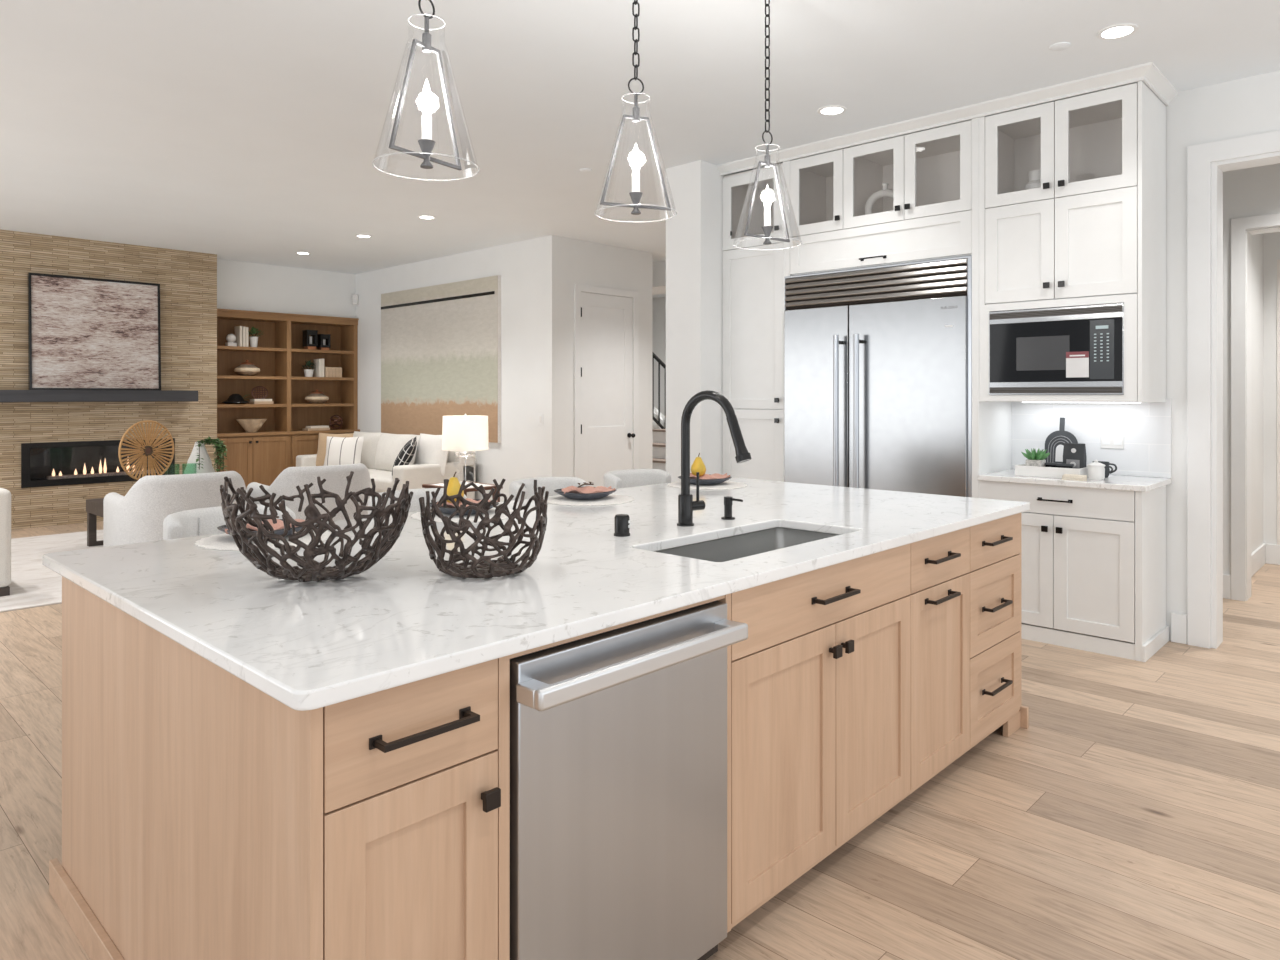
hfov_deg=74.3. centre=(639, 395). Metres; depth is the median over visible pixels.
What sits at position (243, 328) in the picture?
book
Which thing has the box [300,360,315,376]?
potted plant
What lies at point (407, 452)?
throw pillow
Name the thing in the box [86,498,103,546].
side table
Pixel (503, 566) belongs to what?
bowl
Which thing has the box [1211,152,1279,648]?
trim
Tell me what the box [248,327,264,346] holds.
potted plant
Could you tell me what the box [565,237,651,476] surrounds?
wall
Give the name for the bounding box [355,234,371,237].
recessed light
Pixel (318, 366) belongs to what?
book
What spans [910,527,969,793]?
base cabinet
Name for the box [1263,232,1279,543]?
wall
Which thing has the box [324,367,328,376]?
book
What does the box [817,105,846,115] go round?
recessed light
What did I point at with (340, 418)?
knot sculpture
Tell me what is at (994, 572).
base cabinet
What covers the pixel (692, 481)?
dinner plate
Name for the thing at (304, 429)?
book
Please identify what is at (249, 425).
bowl
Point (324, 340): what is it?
candle lantern
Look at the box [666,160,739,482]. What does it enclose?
wall
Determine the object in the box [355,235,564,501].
wall
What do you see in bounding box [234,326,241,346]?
book
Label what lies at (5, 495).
loveseat
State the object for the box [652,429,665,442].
stair step
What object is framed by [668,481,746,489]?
placemat
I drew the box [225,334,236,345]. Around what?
sculpture
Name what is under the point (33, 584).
area rug
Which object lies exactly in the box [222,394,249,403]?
sculpture
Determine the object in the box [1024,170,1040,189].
vase
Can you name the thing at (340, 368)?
book
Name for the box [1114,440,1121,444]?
socket
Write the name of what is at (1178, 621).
baseboard
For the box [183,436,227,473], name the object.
planter
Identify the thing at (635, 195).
candle
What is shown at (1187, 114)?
wall
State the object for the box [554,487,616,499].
dinner plate
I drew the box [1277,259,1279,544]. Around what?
door
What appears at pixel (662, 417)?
wall
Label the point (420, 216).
recessed light
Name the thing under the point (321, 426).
book
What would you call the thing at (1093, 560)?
base cabinet
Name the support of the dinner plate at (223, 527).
on the placemat at (224, 541)
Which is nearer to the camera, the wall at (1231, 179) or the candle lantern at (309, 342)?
the wall at (1231, 179)
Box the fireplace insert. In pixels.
[21,438,174,487]
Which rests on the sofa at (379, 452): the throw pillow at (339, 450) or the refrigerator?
the throw pillow at (339, 450)
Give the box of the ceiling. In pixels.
[0,0,1279,297]
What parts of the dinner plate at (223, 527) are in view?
plate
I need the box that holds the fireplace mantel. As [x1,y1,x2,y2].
[0,390,197,401]
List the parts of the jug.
handle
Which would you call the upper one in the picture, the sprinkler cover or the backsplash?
the sprinkler cover
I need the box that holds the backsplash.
[1012,398,1171,477]
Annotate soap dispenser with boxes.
[721,496,742,519]
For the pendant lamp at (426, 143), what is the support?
hanging from the ceiling
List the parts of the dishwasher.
handle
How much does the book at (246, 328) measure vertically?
0.246 m
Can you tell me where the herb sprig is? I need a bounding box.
[578,482,593,486]
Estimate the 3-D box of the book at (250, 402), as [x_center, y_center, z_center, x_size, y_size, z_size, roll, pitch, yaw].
[-4.798,0.091,10.709,0.160,0.033,0.241,0,0,43]
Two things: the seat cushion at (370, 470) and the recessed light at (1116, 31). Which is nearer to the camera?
the recessed light at (1116, 31)
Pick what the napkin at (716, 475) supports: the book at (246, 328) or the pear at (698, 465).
the pear at (698, 465)
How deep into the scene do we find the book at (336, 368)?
11.36 m
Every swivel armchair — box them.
[103,471,246,546]
[246,463,370,521]
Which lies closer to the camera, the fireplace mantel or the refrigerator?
the refrigerator
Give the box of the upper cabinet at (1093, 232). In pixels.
[979,81,1165,402]
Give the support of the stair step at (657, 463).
on the stair step
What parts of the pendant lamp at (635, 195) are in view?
metal frame, chain, bulb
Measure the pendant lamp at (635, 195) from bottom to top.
1.056 m
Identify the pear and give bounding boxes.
[447,472,463,502]
[691,453,705,475]
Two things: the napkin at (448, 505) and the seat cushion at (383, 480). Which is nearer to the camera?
the napkin at (448, 505)
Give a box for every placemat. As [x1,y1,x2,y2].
[194,531,330,550]
[410,508,512,522]
[547,494,633,505]
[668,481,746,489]
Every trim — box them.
[574,284,638,478]
[717,62,1177,175]
[1187,130,1279,648]
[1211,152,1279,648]
[1231,213,1279,600]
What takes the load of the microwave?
on the upper cabinet at (1093, 232)
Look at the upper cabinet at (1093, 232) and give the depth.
4.55 m
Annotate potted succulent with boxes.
[1021,448,1049,466]
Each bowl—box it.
[220,471,412,581]
[236,419,266,431]
[419,478,548,578]
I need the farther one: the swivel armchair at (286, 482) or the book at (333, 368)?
the book at (333, 368)
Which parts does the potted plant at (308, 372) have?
pot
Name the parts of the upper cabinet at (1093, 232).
glass door, door, knob, knob, microwave panel, knob, knob, glass door, door, panel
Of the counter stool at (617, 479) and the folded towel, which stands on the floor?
the counter stool at (617, 479)
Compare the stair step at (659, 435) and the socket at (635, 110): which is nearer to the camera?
the socket at (635, 110)
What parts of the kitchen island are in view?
baseboard, panel, rail, panel, baseboard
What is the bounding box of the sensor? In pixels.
[352,294,357,304]
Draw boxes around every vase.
[865,183,892,214]
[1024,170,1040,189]
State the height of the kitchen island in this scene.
0.884 m
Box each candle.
[418,115,435,168]
[629,172,642,214]
[762,209,772,244]
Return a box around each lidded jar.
[234,360,259,375]
[305,390,328,403]
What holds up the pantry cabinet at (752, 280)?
on the floor
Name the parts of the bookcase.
door, shelf, shelf, shelf, door, panel, trim, cornice, door, shelf, shelf, shelf, panel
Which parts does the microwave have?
door, control panel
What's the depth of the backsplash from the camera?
4.84 m
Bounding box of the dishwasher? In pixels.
[510,600,747,959]
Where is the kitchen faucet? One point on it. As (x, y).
(686, 505)
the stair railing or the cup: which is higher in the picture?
the stair railing
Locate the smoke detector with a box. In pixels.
[580,168,591,171]
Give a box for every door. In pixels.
[581,292,634,486]
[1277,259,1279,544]
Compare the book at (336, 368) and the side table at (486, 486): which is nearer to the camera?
the side table at (486, 486)
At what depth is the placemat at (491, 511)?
3.00 m
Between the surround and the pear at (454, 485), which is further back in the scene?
the surround
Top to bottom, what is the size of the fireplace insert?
0.455 m
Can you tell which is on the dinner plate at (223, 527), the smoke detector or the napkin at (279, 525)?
the napkin at (279, 525)
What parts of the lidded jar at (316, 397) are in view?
lid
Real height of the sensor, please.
0.140 m
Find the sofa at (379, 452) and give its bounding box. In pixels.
[296,431,474,498]
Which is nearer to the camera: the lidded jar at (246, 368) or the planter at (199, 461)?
the planter at (199, 461)
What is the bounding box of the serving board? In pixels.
[1044,417,1077,463]
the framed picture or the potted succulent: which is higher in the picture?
the framed picture
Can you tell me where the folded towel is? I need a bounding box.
[1062,474,1086,480]
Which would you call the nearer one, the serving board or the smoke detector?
the serving board
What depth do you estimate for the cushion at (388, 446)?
10.04 m
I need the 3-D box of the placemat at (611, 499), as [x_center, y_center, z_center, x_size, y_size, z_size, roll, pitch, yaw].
[-0.218,0.433,3.527,0.391,0.006,0.391,0,0,43]
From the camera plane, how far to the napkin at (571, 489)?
3.52 m
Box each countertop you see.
[42,478,1029,710]
[977,469,1170,491]
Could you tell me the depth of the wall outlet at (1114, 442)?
4.83 m
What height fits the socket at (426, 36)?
0.092 m
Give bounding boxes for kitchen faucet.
[677,390,750,526]
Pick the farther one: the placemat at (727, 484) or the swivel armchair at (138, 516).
the swivel armchair at (138, 516)
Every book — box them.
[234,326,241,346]
[242,327,244,346]
[245,327,247,346]
[249,401,272,403]
[250,399,271,400]
[302,428,329,430]
[306,425,328,427]
[314,359,321,376]
[322,359,323,376]
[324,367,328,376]
[329,367,331,376]
[332,367,334,376]
[335,367,338,376]
[339,367,341,376]
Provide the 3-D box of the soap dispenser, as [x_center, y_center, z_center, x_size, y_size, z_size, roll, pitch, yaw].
[0.325,0.396,2.973,0.087,0.080,0.050,0,0,43]
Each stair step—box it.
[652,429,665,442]
[652,443,665,458]
[652,458,665,470]
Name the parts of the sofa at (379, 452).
arm, arm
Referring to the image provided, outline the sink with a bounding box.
[655,527,837,561]
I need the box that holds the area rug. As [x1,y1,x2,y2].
[0,530,102,611]
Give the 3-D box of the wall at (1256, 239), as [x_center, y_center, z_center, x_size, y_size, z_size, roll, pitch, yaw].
[4.499,-0.155,6.345,0.120,3.010,1.500,0,0,43]
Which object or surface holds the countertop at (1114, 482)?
on the base cabinet at (1093, 560)
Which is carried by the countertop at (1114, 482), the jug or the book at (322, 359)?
the jug
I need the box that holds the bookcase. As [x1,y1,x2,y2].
[217,308,359,487]
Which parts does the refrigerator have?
door, handle, handle, door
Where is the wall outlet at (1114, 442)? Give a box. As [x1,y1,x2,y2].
[1101,436,1123,448]
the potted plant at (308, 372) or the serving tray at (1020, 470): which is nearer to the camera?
the serving tray at (1020, 470)
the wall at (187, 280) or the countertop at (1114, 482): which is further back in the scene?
the wall at (187, 280)
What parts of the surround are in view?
panel, glass door, handle, glass door, lift door, knob, glass door, panel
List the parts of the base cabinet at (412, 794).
drawer, door, handle, knob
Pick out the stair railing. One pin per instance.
(654, 356)
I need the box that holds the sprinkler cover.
[1049,42,1070,50]
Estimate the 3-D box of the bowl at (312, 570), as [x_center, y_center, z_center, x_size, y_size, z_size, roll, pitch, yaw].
[-0.768,0.313,2.030,0.439,0.243,0.449,0,0,43]
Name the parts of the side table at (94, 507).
leg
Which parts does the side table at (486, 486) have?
frame, glass, leg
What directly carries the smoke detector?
attached to the ceiling
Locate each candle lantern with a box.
[302,330,317,349]
[316,334,330,349]
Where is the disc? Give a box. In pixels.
[118,420,173,479]
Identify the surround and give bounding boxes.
[783,118,1011,497]
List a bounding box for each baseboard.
[1171,612,1186,643]
[1223,574,1230,598]
[1251,543,1265,576]
[1266,543,1279,564]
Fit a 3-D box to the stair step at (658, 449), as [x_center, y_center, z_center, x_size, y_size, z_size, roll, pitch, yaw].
[0.558,0.765,11.446,1.300,0.190,0.300,0,0,43]
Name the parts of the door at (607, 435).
knob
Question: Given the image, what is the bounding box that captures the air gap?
[614,514,629,536]
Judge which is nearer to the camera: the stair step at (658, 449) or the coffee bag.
the coffee bag
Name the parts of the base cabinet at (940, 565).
rail, drawer, handle, handle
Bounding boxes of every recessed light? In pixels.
[295,252,310,254]
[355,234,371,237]
[418,215,435,218]
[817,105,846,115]
[1096,23,1138,39]
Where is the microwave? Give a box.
[989,303,1123,394]
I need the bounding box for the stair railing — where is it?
[652,352,665,428]
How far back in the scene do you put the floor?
2.63 m
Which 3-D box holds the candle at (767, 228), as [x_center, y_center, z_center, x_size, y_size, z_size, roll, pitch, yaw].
[0.508,-0.673,3.373,0.046,0.136,0.046,0,0,43]
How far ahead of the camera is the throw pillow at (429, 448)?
9.26 m
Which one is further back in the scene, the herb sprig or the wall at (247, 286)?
the wall at (247, 286)
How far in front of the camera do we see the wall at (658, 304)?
14.29 m
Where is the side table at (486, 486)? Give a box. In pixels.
[422,481,502,501]
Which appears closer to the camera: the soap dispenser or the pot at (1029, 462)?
the soap dispenser
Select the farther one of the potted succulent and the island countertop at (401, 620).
the potted succulent
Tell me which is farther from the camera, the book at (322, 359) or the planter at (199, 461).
the book at (322, 359)
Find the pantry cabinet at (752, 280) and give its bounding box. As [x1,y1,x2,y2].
[722,163,782,481]
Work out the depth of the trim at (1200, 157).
4.54 m
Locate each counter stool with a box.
[163,504,295,539]
[368,488,466,514]
[509,477,587,500]
[604,469,670,488]
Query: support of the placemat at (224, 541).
on the island countertop at (401, 620)
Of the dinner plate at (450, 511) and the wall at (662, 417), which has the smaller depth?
the dinner plate at (450, 511)
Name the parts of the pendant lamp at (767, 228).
metal frame, chain, bulb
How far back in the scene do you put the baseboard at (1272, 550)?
6.75 m
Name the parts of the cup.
lid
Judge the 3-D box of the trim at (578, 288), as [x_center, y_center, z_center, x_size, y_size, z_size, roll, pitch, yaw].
[-0.358,0.083,9.306,0.021,2.535,0.975,0,0,43]
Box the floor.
[0,521,1279,959]
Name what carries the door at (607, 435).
in the wall at (586, 263)
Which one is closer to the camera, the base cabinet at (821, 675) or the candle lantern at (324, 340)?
the base cabinet at (821, 675)
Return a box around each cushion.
[353,431,381,468]
[368,469,384,471]
[369,471,392,491]
[375,433,411,470]
[409,435,419,464]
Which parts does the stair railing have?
rail, handrail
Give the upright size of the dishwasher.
0.866 m
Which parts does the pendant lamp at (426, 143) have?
metal frame, bulb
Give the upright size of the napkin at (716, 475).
0.040 m
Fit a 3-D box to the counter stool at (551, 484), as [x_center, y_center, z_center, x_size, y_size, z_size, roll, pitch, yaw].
[-0.365,0.872,3.874,0.460,0.960,0.466,0,0,43]
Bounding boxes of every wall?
[0,229,216,529]
[217,259,354,317]
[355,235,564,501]
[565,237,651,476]
[652,297,665,415]
[652,407,664,442]
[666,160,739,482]
[1122,71,1279,640]
[1223,163,1279,574]
[1251,234,1262,552]
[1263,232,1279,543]
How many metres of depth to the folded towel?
4.53 m
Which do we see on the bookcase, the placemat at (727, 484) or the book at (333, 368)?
the book at (333, 368)
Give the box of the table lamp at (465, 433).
[442,414,488,480]
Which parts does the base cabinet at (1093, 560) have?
door, knob, handle, drawer, knob, door, panel, baseboard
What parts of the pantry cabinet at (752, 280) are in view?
glass door, door, door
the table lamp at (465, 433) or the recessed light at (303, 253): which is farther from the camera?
the recessed light at (303, 253)
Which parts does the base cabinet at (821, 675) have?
door, rail, drawer, knob, handle, knob, door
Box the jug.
[1092,461,1116,477]
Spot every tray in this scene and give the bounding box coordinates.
[1015,464,1087,477]
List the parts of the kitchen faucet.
lever, handle, spout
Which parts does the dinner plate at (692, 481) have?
plate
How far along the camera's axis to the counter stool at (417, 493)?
3.53 m
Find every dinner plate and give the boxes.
[217,519,301,539]
[430,499,498,514]
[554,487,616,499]
[678,474,731,484]
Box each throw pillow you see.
[316,433,353,465]
[324,436,363,465]
[392,437,416,478]
[414,433,448,475]
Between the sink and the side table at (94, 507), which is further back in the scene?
the side table at (94, 507)
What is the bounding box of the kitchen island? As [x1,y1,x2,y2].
[49,513,1028,959]
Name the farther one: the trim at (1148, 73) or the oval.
the oval
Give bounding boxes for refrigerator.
[784,256,971,496]
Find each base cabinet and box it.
[323,658,500,959]
[731,543,910,927]
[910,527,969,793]
[969,513,1019,749]
[979,480,1168,661]
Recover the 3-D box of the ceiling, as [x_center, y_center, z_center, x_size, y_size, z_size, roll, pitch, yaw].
[0.042,-1.720,6.367,14.100,0.120,14.700,0,0,43]
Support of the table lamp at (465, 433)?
on the side table at (486, 486)
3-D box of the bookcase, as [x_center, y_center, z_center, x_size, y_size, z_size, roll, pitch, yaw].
[-4.617,0.151,10.931,0.478,2.398,1.912,0,0,43]
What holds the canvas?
attached to the wall at (532, 271)
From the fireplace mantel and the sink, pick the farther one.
the fireplace mantel
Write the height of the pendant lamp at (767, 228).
1.056 m
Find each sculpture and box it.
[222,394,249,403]
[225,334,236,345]
[329,415,342,428]
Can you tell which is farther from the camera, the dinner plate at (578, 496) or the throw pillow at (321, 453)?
the throw pillow at (321, 453)
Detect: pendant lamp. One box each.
[373,0,478,180]
[595,0,676,221]
[733,0,801,249]
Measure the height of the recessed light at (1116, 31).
0.006 m
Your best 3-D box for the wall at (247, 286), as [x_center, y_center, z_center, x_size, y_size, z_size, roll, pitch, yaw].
[-4.682,-0.155,11.115,0.510,3.010,2.110,0,0,43]
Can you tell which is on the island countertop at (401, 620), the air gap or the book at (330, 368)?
the air gap
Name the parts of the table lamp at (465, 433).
rod, lamp shade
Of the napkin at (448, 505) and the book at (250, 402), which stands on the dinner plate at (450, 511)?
the napkin at (448, 505)
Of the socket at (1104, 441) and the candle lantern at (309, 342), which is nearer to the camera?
the socket at (1104, 441)
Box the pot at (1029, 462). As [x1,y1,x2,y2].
[1025,459,1045,466]
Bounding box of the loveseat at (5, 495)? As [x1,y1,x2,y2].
[0,488,10,596]
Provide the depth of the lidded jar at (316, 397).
11.14 m
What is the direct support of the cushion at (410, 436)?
on the sofa at (379, 452)
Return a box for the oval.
[251,386,267,398]
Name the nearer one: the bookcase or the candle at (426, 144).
the candle at (426, 144)
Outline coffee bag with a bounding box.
[1063,443,1086,468]
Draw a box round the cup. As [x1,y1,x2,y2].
[1087,460,1112,479]
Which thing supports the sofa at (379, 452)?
on the floor
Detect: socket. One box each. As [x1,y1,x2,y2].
[422,16,430,52]
[632,93,639,121]
[1102,439,1109,444]
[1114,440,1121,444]
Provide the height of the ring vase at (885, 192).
0.292 m
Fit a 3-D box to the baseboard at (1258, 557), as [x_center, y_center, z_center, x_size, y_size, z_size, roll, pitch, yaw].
[4.532,1.270,6.279,0.018,0.160,1.450,0,0,43]
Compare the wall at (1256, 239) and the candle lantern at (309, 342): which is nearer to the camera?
the wall at (1256, 239)
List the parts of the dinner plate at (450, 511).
plate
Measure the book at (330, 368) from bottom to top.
0.136 m
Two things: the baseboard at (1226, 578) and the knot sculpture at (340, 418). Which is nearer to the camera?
the baseboard at (1226, 578)
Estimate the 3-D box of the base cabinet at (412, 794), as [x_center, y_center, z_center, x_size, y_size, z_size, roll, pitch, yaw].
[-0.557,0.875,1.586,0.599,0.813,0.329,0,0,43]
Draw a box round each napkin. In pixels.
[225,519,304,533]
[437,498,490,507]
[562,486,614,493]
[690,473,729,478]
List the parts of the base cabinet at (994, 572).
rail, drawer, drawer, drawer, handle, handle, handle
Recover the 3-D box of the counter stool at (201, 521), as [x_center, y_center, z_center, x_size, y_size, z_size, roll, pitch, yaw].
[-1.345,0.872,2.840,0.460,0.960,0.466,0,0,43]
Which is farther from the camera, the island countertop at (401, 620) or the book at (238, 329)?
the book at (238, 329)
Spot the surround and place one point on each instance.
(932, 213)
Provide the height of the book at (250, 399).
0.030 m
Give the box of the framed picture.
[28,273,160,389]
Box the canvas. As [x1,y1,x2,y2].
[381,275,500,442]

